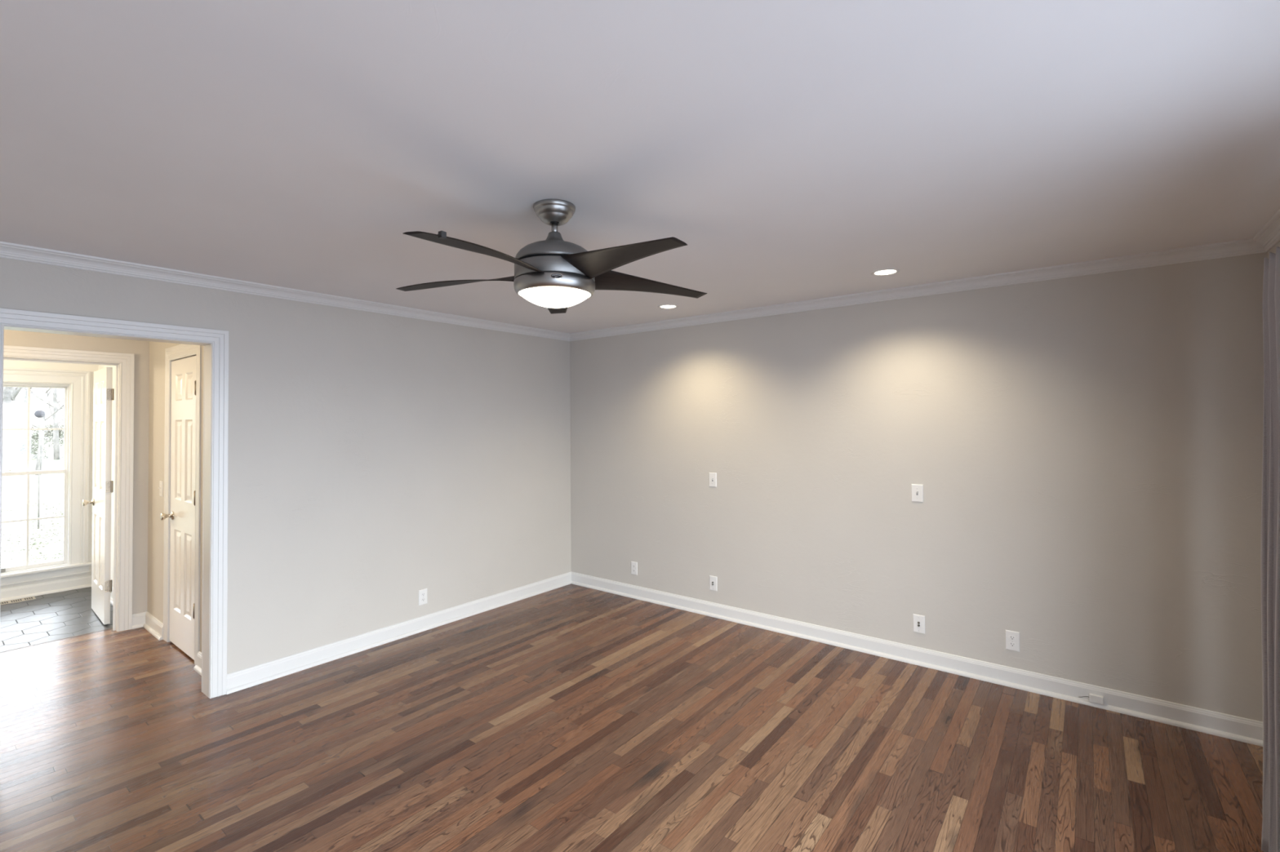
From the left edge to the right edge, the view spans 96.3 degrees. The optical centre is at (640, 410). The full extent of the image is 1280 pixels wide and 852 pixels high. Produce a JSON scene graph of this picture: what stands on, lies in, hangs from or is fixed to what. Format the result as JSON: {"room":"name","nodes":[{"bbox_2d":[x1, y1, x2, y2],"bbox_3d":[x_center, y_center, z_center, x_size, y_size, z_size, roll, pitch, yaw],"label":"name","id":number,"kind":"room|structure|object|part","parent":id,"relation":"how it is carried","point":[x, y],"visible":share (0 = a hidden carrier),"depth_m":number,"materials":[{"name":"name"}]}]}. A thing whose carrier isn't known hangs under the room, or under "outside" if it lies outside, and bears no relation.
{"room":"empty living room","nodes":[
{"label":"empty living room","id":0,"kind":"room"},
{"bbox_2d":[0,627,112,653],"bbox_3d":[-4.342,1.697,4.184,0.020,0.012,0.731,-1,-1,38],"label":"threshold","id":1,"kind":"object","parent":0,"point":[109,628],"depth_m":4.22,"materials":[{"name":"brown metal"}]},
{"bbox_2d":[4,329,149,614],"bbox_3d":[-5.019,0.460,3.229,0.120,2.440,3.653,-1,-1,38],"label":"wall","id":2,"kind":"structure","parent":0,"point":[140,348],"depth_m":4.50,"materials":[{"name":"beige paint"}]},
{"bbox_2d":[0,574,113,604],"bbox_3d":[-5.795,1.643,3.746,1.740,0.108,3.538,-1,-1,38],"label":"baseboard","id":3,"kind":"structure","parent":2,"relation":"attached to","point":[61,585],"depth_m":5.38,"materials":[{"name":"white paint"}]},
{"bbox_2d":[3,345,134,631],"bbox_3d":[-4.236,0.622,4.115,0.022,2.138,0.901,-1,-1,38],"label":"trim","id":4,"kind":"structure","parent":2,"relation":"attached to","point":[126,361],"depth_m":4.42,"materials":[{"name":"white paint"}]},
{"bbox_2d":[97,341,203,652],"bbox_3d":[-3.931,0.480,4.788,3.800,2.440,0.375,-1,-1,38],"label":"wall","id":5,"kind":"structure","parent":0,"point":[157,349],"depth_m":4.41,"materials":[{"name":"beige paint"}]},
{"bbox_2d":[0,360,97,589],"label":"window","id":6,"kind":"structure","parent":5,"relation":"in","point":[76,384],"depth_m":5.55,"materials":[{"name":"white paint"}]},
{"bbox_3d":[-5.808,1.022,5.270,0.032,0.908,0.769,-1,-1,38],"label":"sash","id":7,"kind":"part","parent":6,"relation":"part of","materials":[{"name":"white paint"}]},
{"bbox_3d":[-5.842,0.176,5.307,0.032,0.856,0.769,-1,-1,38],"label":"sash","id":8,"kind":"part","parent":6,"relation":"part of","materials":[{"name":"white paint"}]},
{"bbox_2d":[82,367,114,624],"bbox_3d":[-4.450,0.676,4.736,0.715,2.030,0.172,-1,-1,40],"label":"door","id":9,"kind":"structure","parent":5,"relation":"in","point":[103,391],"depth_m":4.64,"materials":[{"name":"white paint"}]},
{"bbox_3d":[-4.699,0.783,4.875,0.064,0.064,0.068,-1,-1,40],"label":"knob","id":10,"kind":"part","parent":9,"relation":"part of","materials":[{"name":"gold metal"}]},
{"bbox_2d":[132,611,163,640],"bbox_3d":[-3.736,1.638,4.343,0.494,0.108,0.096,-1,-1,38],"label":"baseboard","id":11,"kind":"structure","parent":5,"relation":"attached to","point":[145,620],"depth_m":4.43,"materials":[{"name":"white paint"}]},
{"bbox_2d":[158,480,163,497],"bbox_3d":[-3.612,0.589,4.308,0.070,0.114,0.018,-1,-1,38],"label":"light switch","id":12,"kind":"object","parent":5,"relation":"attached to","point":[161,483],"visible":1,"depth_m":4.30,"materials":[{"name":"white plastic"}]},
{"bbox_2d":[160,355,195,660],"bbox_3d":[-3.204,0.651,3.986,0.618,2.030,0.104,-1,-1,38],"label":"door","id":13,"kind":"structure","parent":5,"relation":"in","point":[183,411],"depth_m":4.00,"materials":[{"name":"white paint"}]},
{"bbox_3d":[-3.407,0.759,4.121,0.064,0.064,0.068,-1,-1,38],"label":"knob","id":14,"kind":"part","parent":13,"relation":"part of","materials":[{"name":"gold metal"}]},
{"bbox_2d":[163,344,201,665],"bbox_3d":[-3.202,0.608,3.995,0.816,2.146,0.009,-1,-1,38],"label":"trim","id":15,"kind":"structure","parent":5,"relation":"attached to","point":[179,351],"depth_m":3.81,"materials":[{"name":"white paint"}]},
{"bbox_2d":[193,651,201,675],"bbox_3d":[-2.710,1.616,3.585,0.434,0.108,0.031,-1,-1,38],"label":"baseboard","id":16,"kind":"structure","parent":5,"relation":"attached to","point":[197,668],"depth_m":3.69,"materials":[{"name":"white paint"}]},
{"bbox_2d":[0,257,571,674],"bbox_3d":[-2.708,0.441,3.170,0.120,2.440,6.400,-1,-1,38],"label":"wall","id":17,"kind":"structure","parent":0,"point":[376,460],"depth_m":4.02,"materials":[{"name":"beige paint"}]},
{"bbox_2d":[0,307,228,698],"bbox_3d":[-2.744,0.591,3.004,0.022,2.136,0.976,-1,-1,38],"label":"trim","id":18,"kind":"structure","parent":17,"relation":"attached to","point":[219,339],"depth_m":3.33,"materials":[{"name":"white paint"}]},
{"bbox_2d":[226,571,571,694],"bbox_3d":[-1.554,1.624,4.495,0.031,0.108,2.867,-1,-1,38],"label":"baseboard","id":19,"kind":"structure","parent":17,"relation":"attached to","point":[255,675],"depth_m":4.08,"materials":[{"name":"white paint"}]},
{"bbox_2d":[418,588,427,605],"bbox_3d":[-1.662,1.425,4.380,0.008,0.114,0.070,-1,-1,38],"label":"wall outlet","id":20,"kind":"object","parent":17,"relation":"attached to","point":[422,593],"visible":1,"depth_m":4.38,"materials":[{"name":"white plastic"}]},
{"bbox_2d":[0,208,1279,341],"bbox_3d":[-0.803,-0.789,1.702,4.731,0.066,6.400,-1,-1,38],"label":"trim","id":21,"kind":"structure","parent":17,"relation":"attached to","point":[1268,236],"depth_m":3.43,"materials":[{"name":"white paint"}]},
{"bbox_2d":[0,583,1263,851],"bbox_3d":[-2.258,1.691,2.816,8.781,0.080,6.620,-1,-1,38],"label":"floor","id":22,"kind":"structure","parent":0,"point":[571,717],"depth_m":2.74,"materials":[{"name":"brown wood"}]},
{"bbox_2d":[0,596,35,604],"bbox_3d":[-5.671,1.719,5.143,0.120,0.003,0.330,-1,-1,38],"label":"floor vent","id":23,"kind":"object","parent":22,"relation":"in","point":[30,597],"visible":0.98,"depth_m":5.19,"materials":[{"name":"beige metal"}]},
{"bbox_2d":[0,0,1279,333],"bbox_3d":[-2.268,-0.848,2.875,8.981,0.120,6.850,-1,-1,38],"label":"ceiling","id":24,"kind":"structure","parent":0,"point":[797,150],"depth_m":1.73,"materials":[{"name":"paint"}]},
{"bbox_2d":[396,199,706,314],"bbox_3d":[-0.341,-0.614,2.249,1.300,0.401,1.303,-1,-1,38],"label":"ceiling fan","id":25,"kind":"object","parent":24,"relation":"hanging from","point":[554,273],"visible":1,"depth_m":2.16,"materials":[{"name":"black metal"}]},
{"bbox_3d":[-0.742,-0.535,2.361,0.558,0.066,0.136,-1,-1,9],"label":"fan blade","id":26,"kind":"part","parent":25,"relation":"part of","materials":[{"name":"brown wood"}]},
{"bbox_3d":[-0.536,-0.545,1.931,0.136,0.066,0.558,-1,-1,27],"label":"fan blade","id":27,"kind":"part","parent":25,"relation":"part of","materials":[{"name":"brown wood"}]},
{"bbox_3d":[-0.342,-0.440,2.286,0.283,0.054,0.283,-1,-1,38],"label":"lamp shade","id":28,"kind":"part","parent":25,"relation":"part of","materials":[{"name":"white glass"}]},
{"bbox_3d":[-0.397,-0.532,2.690,0.136,0.066,0.558,0,-1,-9],"label":"fan blade","id":29,"kind":"part","parent":25,"relation":"part of","materials":[{"name":"black metal"}]},
{"bbox_3d":[-0.063,-0.547,1.994,0.136,0.066,0.558,1,-1,-45],"label":"fan blade","id":30,"kind":"part","parent":25,"relation":"part of","materials":[{"name":"brown wood"}]},
{"bbox_3d":[0.023,-0.539,2.463,0.558,0.066,0.136,0,-1,-27],"label":"fan blade","id":31,"kind":"part","parent":25,"relation":"part of","materials":[{"name":"brown wood"}]},
{"bbox_2d":[657,304,678,309],"bbox_3d":[0.204,-0.783,4.302,0.158,0.015,0.158,-1,-1,38],"label":"recessed light","id":32,"kind":"object","parent":24,"relation":"in","point":[662,306],"visible":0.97,"depth_m":4.29,"materials":[{"name":"white plastic"}]},
{"bbox_2d":[871,268,900,275],"bbox_3d":[1.427,-0.810,3.346,0.158,0.015,0.158,-1,-1,38],"label":"recessed light","id":33,"kind":"object","parent":24,"relation":"in","point":[885,272],"visible":0.98,"depth_m":3.34,"materials":[{"name":"white plastic"}]},
{"bbox_2d":[569,252,1267,721],"bbox_3d":[1.240,0.430,4.227,5.051,2.440,0.120,-1,-1,38],"label":"wall","id":34,"kind":"structure","parent":0,"point":[1086,452],"depth_m":3.53,"materials":[{"name":"beige paint"}]},
{"bbox_2d":[631,561,637,575],"bbox_3d":[-0.060,1.416,5.147,0.070,0.114,0.008,-1,-1,38],"label":"wall outlet","id":35,"kind":"object","parent":34,"relation":"attached to","point":[633,564],"visible":1,"depth_m":5.14,"materials":[{"name":"white plastic"}]},
{"bbox_2d":[708,472,716,487],"bbox_3d":[0.580,0.563,4.652,0.070,0.114,0.018,-1,-1,38],"label":"light switch","id":36,"kind":"object","parent":34,"relation":"attached to","point":[713,476],"visible":1,"depth_m":4.65,"materials":[{"name":"white plastic"}]},
{"bbox_2d":[709,575,717,591],"bbox_3d":[0.583,1.400,4.640,0.070,0.114,0.017,-1,-1,38],"label":"cable plate","id":37,"kind":"object","parent":34,"relation":"attached to","point":[713,580],"visible":1,"depth_m":4.64,"materials":[{"name":"white plastic"}]},
{"bbox_2d":[571,571,1262,746],"bbox_3d":[1.172,1.597,4.171,4.731,0.108,0.031,-1,-1,38],"label":"baseboard","id":38,"kind":"structure","parent":34,"relation":"attached to","point":[1247,731],"depth_m":3.51,"materials":[{"name":"white paint"}]},
{"bbox_2d":[911,484,923,502],"bbox_3d":[1.788,0.536,3.712,0.070,0.114,0.018,-1,-1,38],"label":"light switch","id":39,"kind":"object","parent":34,"relation":"attached to","point":[917,490],"visible":1,"depth_m":3.71,"materials":[{"name":"white plastic"}]},
{"bbox_2d":[912,613,924,634],"bbox_3d":[1.792,1.378,3.699,0.070,0.114,0.017,-1,-1,38],"label":"cable plate","id":40,"kind":"object","parent":34,"relation":"attached to","point":[918,620],"visible":1,"depth_m":3.70,"materials":[{"name":"white plastic"}]},
{"bbox_2d":[1005,630,1019,652],"bbox_3d":[2.197,1.362,3.390,0.070,0.114,0.008,-1,-1,38],"label":"wall outlet","id":41,"kind":"object","parent":34,"relation":"attached to","point":[1012,637],"visible":1,"depth_m":3.39,"materials":[{"name":"white plastic"}]},
{"bbox_2d":[1008,642,1015,646],"bbox_3d":[2.195,1.382,3.387,0.034,0.023,0.003,-1,-1,38],"label":"receptacle","id":42,"kind":"object","parent":41,"relation":"attached to","point":[1011,644],"depth_m":3.39,"materials":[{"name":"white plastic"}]},
{"bbox_2d":[1008,635,1015,639],"bbox_3d":[2.195,1.343,3.388,0.034,0.023,0.003,-1,-1,38],"label":"receptacle","id":43,"kind":"object","parent":41,"relation":"attached to","point":[1011,637],"depth_m":3.39,"materials":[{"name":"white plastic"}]},
{"bbox_2d":[1082,693,1103,704],"bbox_3d":[2.471,1.577,3.148,0.109,0.040,0.020,-1,-1,38],"label":"junction box","id":44,"kind":"object","parent":34,"relation":"attached to","point":[1093,698],"visible":1,"depth_m":3.13,"materials":[{"name":"white plastic"}]},
{"bbox_2d":[1267,240,1279,258],"bbox_3d":[1.131,0.356,0.181,0.150,2.440,6.400,-1,-1,38],"label":"wall","id":45,"kind":"structure","parent":0,"point":[1273,250],"depth_m":2.68,"materials":[{"name":"beige paint"}]},
{"bbox_3d":[1.412,-0.533,0.771,0.101,0.065,3.100,-1,-1,38],"label":"curtain rod","id":46,"kind":"object","parent":45,"relation":"attached to","visible":0},
{"bbox_2d":[1261,246,1279,851],"bbox_3d":[2.020,0.512,1.724,0.116,2.142,0.928,-1,-1,38],"label":"curtain","id":47,"kind":"object","parent":46,"relation":"hanging from","point":[1270,504],"visible":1,"depth_m":2.00,"materials":[{"name":"grey fabric"}]},
{"label":"outside","id":48,"kind":"structure","parent":0,"visible":0},
{"bbox_2d":[0,432,63,568],"bbox_3d":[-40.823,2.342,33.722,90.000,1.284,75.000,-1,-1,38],"label":"lawn","id":49,"kind":"structure","parent":48,"point":[14,488],"depth_m":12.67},
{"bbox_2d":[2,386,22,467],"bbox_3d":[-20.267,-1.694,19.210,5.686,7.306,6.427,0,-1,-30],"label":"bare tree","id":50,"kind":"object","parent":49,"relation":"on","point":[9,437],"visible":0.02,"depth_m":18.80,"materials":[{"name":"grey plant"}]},
{"bbox_2d":[16,438,26,453],"bbox_3d":[-25.497,1.314,22.609,1.988,0.844,1.985,-1,-1,38],"label":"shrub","id":51,"kind":"object","parent":49,"relation":"on","point":[18,438],"visible":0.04,"depth_m":23.07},
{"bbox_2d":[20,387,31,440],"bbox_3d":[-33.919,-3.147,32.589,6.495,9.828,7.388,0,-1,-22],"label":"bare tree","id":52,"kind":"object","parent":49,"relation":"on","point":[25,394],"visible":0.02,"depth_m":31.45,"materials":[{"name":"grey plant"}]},
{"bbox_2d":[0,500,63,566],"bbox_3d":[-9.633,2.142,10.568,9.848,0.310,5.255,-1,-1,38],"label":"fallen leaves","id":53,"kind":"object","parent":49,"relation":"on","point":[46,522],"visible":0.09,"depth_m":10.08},
{"bbox_2d":[2,386,63,475],"bbox_3d":[-18.167,-0.774,17.294,4.354,5.645,4.145,0,-1,-31],"label":"bare tree","id":54,"kind":"object","parent":49,"relation":"on","point":[43,420],"visible":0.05,"depth_m":17.35,"materials":[{"name":"grey plant"}]},
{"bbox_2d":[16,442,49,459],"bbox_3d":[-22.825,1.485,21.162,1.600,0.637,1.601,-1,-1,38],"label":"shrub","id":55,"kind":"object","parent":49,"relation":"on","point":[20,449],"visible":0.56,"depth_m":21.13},
{"bbox_2d":[34,410,44,528],"bbox_3d":[-11.287,1.131,10.755,0.144,2.273,0.144,-1,-1,38],"label":"lamp post","id":56,"kind":"object","parent":49,"relation":"on","point":[39,414],"visible":0.98,"depth_m":10.75,"materials":[{"name":"grey"}]},
{"bbox_2d":[16,424,63,447],"bbox_3d":[-26.709,1.134,25.947,2.756,1.065,2.765,-1,-1,38],"label":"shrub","id":57,"kind":"object","parent":49,"relation":"on","point":[50,433],"visible":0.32,"depth_m":25.49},
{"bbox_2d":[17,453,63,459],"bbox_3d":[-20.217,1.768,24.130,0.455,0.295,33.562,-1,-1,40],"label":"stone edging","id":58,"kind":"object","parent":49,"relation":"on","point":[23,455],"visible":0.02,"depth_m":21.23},
{"bbox_2d":[26,387,64,460],"bbox_3d":[-21.928,-1.469,21.170,5.488,6.782,3.883,-1,-1,7],"label":"bare tree","id":59,"kind":"object","parent":49,"relation":"on","point":[55,433],"visible":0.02,"depth_m":21.12,"materials":[{"name":"grey plant"}]}
]}

